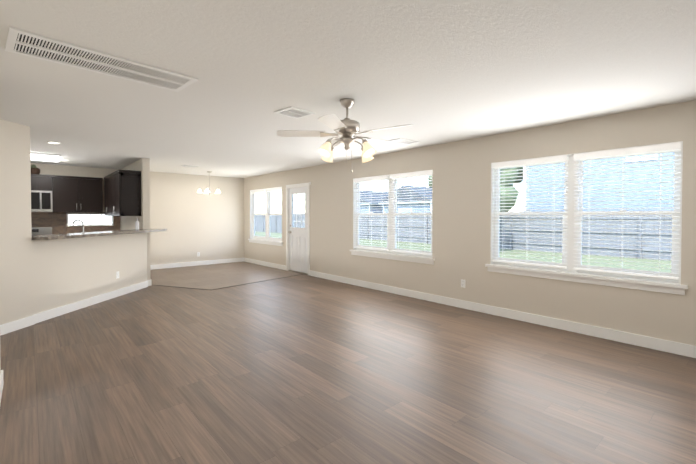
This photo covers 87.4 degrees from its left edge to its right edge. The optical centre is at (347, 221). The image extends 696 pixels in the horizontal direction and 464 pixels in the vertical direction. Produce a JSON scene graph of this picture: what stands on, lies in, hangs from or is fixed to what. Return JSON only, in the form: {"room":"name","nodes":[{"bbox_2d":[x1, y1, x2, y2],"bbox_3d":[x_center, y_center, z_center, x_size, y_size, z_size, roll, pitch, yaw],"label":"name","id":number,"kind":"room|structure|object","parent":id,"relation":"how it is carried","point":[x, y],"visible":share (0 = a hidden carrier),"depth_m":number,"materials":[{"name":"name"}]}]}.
{"room":"empty living room","nodes":[
{"label":"empty living room","id":0,"kind":"room"},
{"bbox_2d":[0,119,32,324],"bbox_3d":[-4.004,0.070,3.868,0.140,2.440,1.250,0,1,3],"label":"wall pillar","id":1,"kind":"structure","parent":0,"point":[16,301],"depth_m":4.28,"materials":[{"name":"beige paint"}]},
{"bbox_2d":[32,233,146,314],"bbox_3d":[-3.922,0.737,5.698,0.120,1.045,2.391,0,1,3],"label":"wall","id":2,"kind":"structure","parent":0,"point":[68,271],"depth_m":5.34,"materials":[{"name":"beige paint"}]},
{"bbox_2d":[32,229,166,239],"bbox_3d":[-3.860,0.191,5.838,0.470,0.040,2.687,0,1,3],"label":"bar","id":3,"kind":"object","parent":2,"relation":"on","point":[71,235],"visible":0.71,"depth_m":5.33,"materials":[{"name":"stone"}]},
{"bbox_2d":[135,217,138,229],"bbox_3d":[-3.927,0.041,6.784,0.064,0.227,0.062,-1,1,-41],"label":"soap bottle","id":4,"kind":"object","parent":3,"relation":"on","point":[137,225],"visible":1,"depth_m":6.76,"materials":[{"name":"white plastic"}]},
{"bbox_2d":[0,258,695,403],"bbox_3d":[-0.989,1.228,4.108,5.596,0.115,12.650,-1,1,-41],"label":"baseboard","id":5,"kind":"structure","parent":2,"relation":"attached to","point":[683,349],"depth_m":4.84,"materials":[{"name":"white wood"}]},
{"bbox_2d":[120,158,150,279],"bbox_3d":[-4.600,0.005,7.811,0.120,2.440,2.290,-1,1,-41],"label":"wall column","id":6,"kind":"structure","parent":0,"point":[142,165],"depth_m":6.97,"materials":[{"name":"beige paint"}]},
{"bbox_2d":[104,174,111,215],"bbox_3d":[-4.987,-0.546,7.878,0.355,0.860,0.885,-1,1,-41],"label":"upper cabinet","id":7,"kind":"object","parent":6,"relation":"attached to","point":[108,179],"depth_m":7.69,"materials":[{"name":"brown wood"}]},
{"bbox_2d":[112,170,140,215],"bbox_3d":[-4.400,-0.535,7.208,0.355,0.860,0.897,-1,1,-41],"label":"upper cabinet","id":8,"kind":"object","parent":6,"relation":"attached to","point":[122,188],"depth_m":6.89,"materials":[{"name":"brown wood"}]},
{"bbox_2d":[31,163,243,264],"bbox_3d":[-5.566,-0.007,8.580,6.560,2.440,0.140,-1,1,-41],"label":"wall","id":9,"kind":"structure","parent":0,"point":[188,217],"depth_m":9.68,"materials":[{"name":"beige paint"}]},
{"bbox_2d":[31,174,54,190],"bbox_3d":[-6.518,-0.791,7.407,0.760,0.325,0.340,-1,1,-41],"label":"upper cabinet","id":10,"kind":"object","parent":9,"relation":"attached to","point":[40,182],"depth_m":7.43,"materials":[{"name":"brown wood"}]},
{"bbox_2d":[31,164,39,173],"bbox_3d":[-6.446,-1.064,7.472,0.200,0.215,0.200,-1,1,-41],"label":"basket","id":11,"kind":"object","parent":10,"relation":"on","point":[35,169],"visible":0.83,"depth_m":7.43,"materials":[{"name":"brown wicker"}]},
{"bbox_2d":[31,190,51,211],"bbox_3d":[-6.488,-0.410,7.379,0.756,0.425,0.433,-1,1,-41],"label":"over-the-range microwave","id":12,"kind":"object","parent":10,"relation":"attached to","point":[41,201],"visible":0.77,"depth_m":7.38,"materials":[{"name":"silver metal"}]},
{"bbox_2d":[31,212,119,233],"bbox_3d":[-6.630,0.062,7.546,3.276,0.501,0.011,-1,1,-41],"label":"backsplash","id":13,"kind":"structure","parent":9,"relation":"attached to","point":[56,222],"depth_m":7.90,"materials":[{"name":"tile"}]},
{"bbox_2d":[51,175,102,211],"bbox_3d":[-5.902,-0.580,7.951,0.872,0.766,0.340,-1,1,-41],"label":"upper cabinet","id":14,"kind":"object","parent":9,"relation":"attached to","point":[76,194],"depth_m":7.81,"materials":[{"name":"brown wood"}]},
{"bbox_2d":[66,213,113,225],"bbox_3d":[-5.822,-0.037,8.241,0.870,0.290,0.029,-1,1,-41],"label":"window","id":15,"kind":"structure","parent":9,"relation":"in","point":[94,219],"depth_m":8.23,"materials":[{"name":"white glass"}]},
{"bbox_2d":[150,261,303,288],"bbox_3d":[-3.070,1.275,8.468,3.260,0.120,3.630,-1,1,-41],"label":"floor","id":16,"kind":"structure","parent":0,"point":[214,276],"depth_m":8.19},
{"bbox_2d":[0,274,695,463],"bbox_3d":[-1.299,1.350,3.838,6.700,0.120,12.930,-1,1,-41],"label":"floor","id":17,"kind":"structure","parent":0,"point":[304,369],"depth_m":2.88,"materials":[{"name":"brown wood"}]},
{"bbox_2d":[32,227,51,235],"bbox_3d":[-6.389,0.684,7.284,0.760,1.100,0.682,-1,1,-41],"label":"range","id":18,"kind":"object","parent":17,"relation":"on","point":[41,230],"visible":0.04,"depth_m":7.62,"materials":[{"name":"silver metal"}]},
{"bbox_2d":[156,274,301,289],"bbox_3d":[-2.274,1.226,7.574,2.960,0.006,1.237,-1,1,-41],"label":"transition strip","id":19,"kind":"object","parent":17,"relation":"on","point":[225,287],"visible":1,"depth_m":6.99,"materials":[{"name":"brown wood"}]},
{"bbox_3d":[-4.296,0.825,5.518,1.747,0.875,1.776,-1,1,-41],"label":"base cabinet","id":20,"kind":"object","parent":17,"relation":"on","visible":0},
{"bbox_3d":[-4.311,0.366,5.511,1.769,0.037,1.796,-1,1,-41],"label":"countertop","id":21,"kind":"structure","parent":20,"relation":"on","visible":0},
{"bbox_2d":[72,219,83,231],"bbox_3d":[-4.220,0.154,5.740,0.195,0.375,0.155,-1,1,-41],"label":"kitchen faucet","id":22,"kind":"object","parent":21,"relation":"on","point":[81,222],"visible":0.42,"depth_m":5.72,"materials":[{"name":"silver metal"}]},
{"bbox_2d":[0,0,695,177],"bbox_3d":[-1.299,-1.209,3.796,6.700,0.120,12.930,-1,1,-41],"label":"ceiling","id":23,"kind":"structure","parent":0,"point":[435,72],"depth_m":2.79,"materials":[{"name":"white paint"}]},
{"bbox_2d":[30,152,60,161],"bbox_3d":[-5.746,-1.148,6.316,1.190,0.084,0.440,-1,1,-41],"label":"light","id":24,"kind":"object","parent":23,"relation":"attached to","point":[45,157],"visible":0.56,"depth_m":6.44,"materials":[{"name":"white plastic"}]},
{"bbox_2d":[5,27,197,91],"bbox_3d":[-1.715,-1.124,2.634,0.410,0.012,1.100,1,1,44],"label":"ceiling vent","id":25,"kind":"object","parent":23,"relation":"in","point":[27,43],"visible":1,"depth_m":2.54,"materials":[{"name":"white metal"}]},
{"bbox_2d":[197,171,220,195],"bbox_3d":[-3.433,-0.929,9.014,0.569,0.610,0.546,-1,1,-41],"label":"chandelier","id":26,"kind":"object","parent":23,"relation":"hanging from","point":[208,191],"visible":1,"depth_m":8.93,"materials":[{"name":"silver metal"}]},
{"bbox_2d":[274,106,314,118],"bbox_3d":[-0.566,-1.144,3.841,0.290,0.012,0.320,1,1,41],"label":"ceiling vent","id":27,"kind":"object","parent":23,"relation":"in","point":[294,112],"visible":1,"depth_m":3.82,"materials":[{"name":"white metal"}]},
{"bbox_2d":[277,98,412,171],"bbox_3d":[0.034,-0.803,3.476,1.235,0.680,1.273,-1,1,-41],"label":"ceiling fan","id":28,"kind":"object","parent":23,"relation":"hanging from","point":[347,128],"visible":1,"depth_m":3.38,"materials":[{"name":"silver metal"}]},
{"bbox_2d":[388,138,418,144],"bbox_3d":[0.819,-1.168,5.333,0.430,0.012,0.230,-1,1,-41],"label":"ceiling vent","id":29,"kind":"object","parent":23,"relation":"in","point":[404,141],"visible":0.96,"depth_m":5.32,"materials":[{"name":"white metal"}]},
{"bbox_2d":[244,100,695,345],"bbox_3d":[1.168,0.035,5.979,0.140,2.440,12.930,-1,1,-41],"label":"wall","id":30,"kind":"structure","parent":0,"point":[461,207],"depth_m":5.06,"materials":[{"name":"beige paint"}]},
{"bbox_2d":[248,187,282,245],"bbox_3d":[-2.193,-0.134,9.766,0.170,1.485,1.840,-1,1,-41],"label":"nook window","id":31,"kind":"structure","parent":30,"relation":"in","point":[268,239],"depth_m":9.81,"materials":[{"name":"white plastic"}]},
{"bbox_2d":[286,182,310,274],"bbox_3d":[-1.130,0.163,8.568,0.184,2.100,1.030,-1,1,-41],"label":"door","id":32,"kind":"structure","parent":30,"relation":"in","point":[297,243],"depth_m":8.60,"materials":[{"name":"white wood"}]},
{"bbox_2d":[350,169,434,264],"bbox_3d":[0.740,-0.080,6.420,0.170,1.485,1.960,-1,1,-41],"label":"window","id":33,"kind":"structure","parent":30,"relation":"in","point":[391,251],"depth_m":6.40,"materials":[{"name":"white plastic"}]},
{"bbox_2d":[461,279,464,287],"bbox_3d":[1.676,0.906,5.300,0.008,0.115,0.072,-1,1,-41],"label":"outlet","id":34,"kind":"object","parent":30,"relation":"attached to","point":[462,283],"visible":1,"depth_m":5.30,"materials":[{"name":"white plastic"}]},
{"bbox_2d":[485,141,687,294],"bbox_3d":[2.619,-0.045,4.276,0.170,1.485,2.040,-1,1,-41],"label":"window","id":35,"kind":"structure","parent":30,"relation":"in","point":[571,267],"depth_m":4.15,"materials":[{"name":"white plastic"}]},
{"label":"outside","id":36,"kind":"structure","parent":0,"visible":0},
{"bbox_2d":[255,231,670,272],"bbox_3d":[25.007,1.291,28.323,65.140,0.300,90.000,-1,1,-41],"label":"lawn","id":37,"kind":"structure","parent":36,"point":[651,265],"depth_m":13.53,"materials":[{"name":"green plant"}]},
{"bbox_2d":[360,190,387,212],"bbox_3d":[4.084,-1.339,43.919,10.800,4.450,6.700,-1,1,-41],"label":"house","id":38,"kind":"structure","parent":37,"relation":"on","point":[364,207],"depth_m":39.30,"materials":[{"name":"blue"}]},
{"bbox_2d":[378,186,431,212],"bbox_3d":[9.258,-1.242,38.016,10.800,4.450,6.600,-1,1,-41],"label":"house","id":39,"kind":"structure","parent":37,"relation":"on","point":[412,202],"depth_m":34.15,"materials":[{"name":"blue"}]},
{"bbox_2d":[428,176,431,187],"bbox_3d":[12.539,-3.167,46.067,5.968,8.036,6.092,-1,1,-41],"label":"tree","id":40,"kind":"object","parent":37,"relation":"on","point":[430,181],"depth_m":46.72,"materials":[{"name":"green plant"}]},
{"bbox_2d":[255,210,673,260],"bbox_3d":[9.635,0.471,14.806,0.120,1.780,90.045,-1,1,-41],"label":"fence","id":41,"kind":"object","parent":37,"relation":"on","point":[631,242],"depth_m":15.72,"materials":[{"name":"grey wood"}]},
{"bbox_2d":[500,168,518,211],"bbox_3d":[5.931,-0.905,15.765,3.003,4.501,2.965,-1,1,-41],"label":"tree","id":42,"kind":"object","parent":37,"relation":"on","point":[510,199],"depth_m":14.65,"materials":[{"name":"green plant"}]},
{"bbox_2d":[515,167,522,182],"bbox_3d":[9.194,-2.377,23.041,4.945,7.207,5.362,-1,1,-41],"label":"tree","id":43,"kind":"object","parent":37,"relation":"on","point":[519,181],"depth_m":21.59,"materials":[{"name":"green plant"}]},
{"bbox_2d":[523,152,673,210],"bbox_3d":[19.581,-2.860,14.523,10.200,8.450,21.300,-1,1,-41],"label":"house","id":44,"kind":"structure","parent":37,"relation":"on","point":[539,205],"depth_m":16.27,"materials":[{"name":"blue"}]}
]}

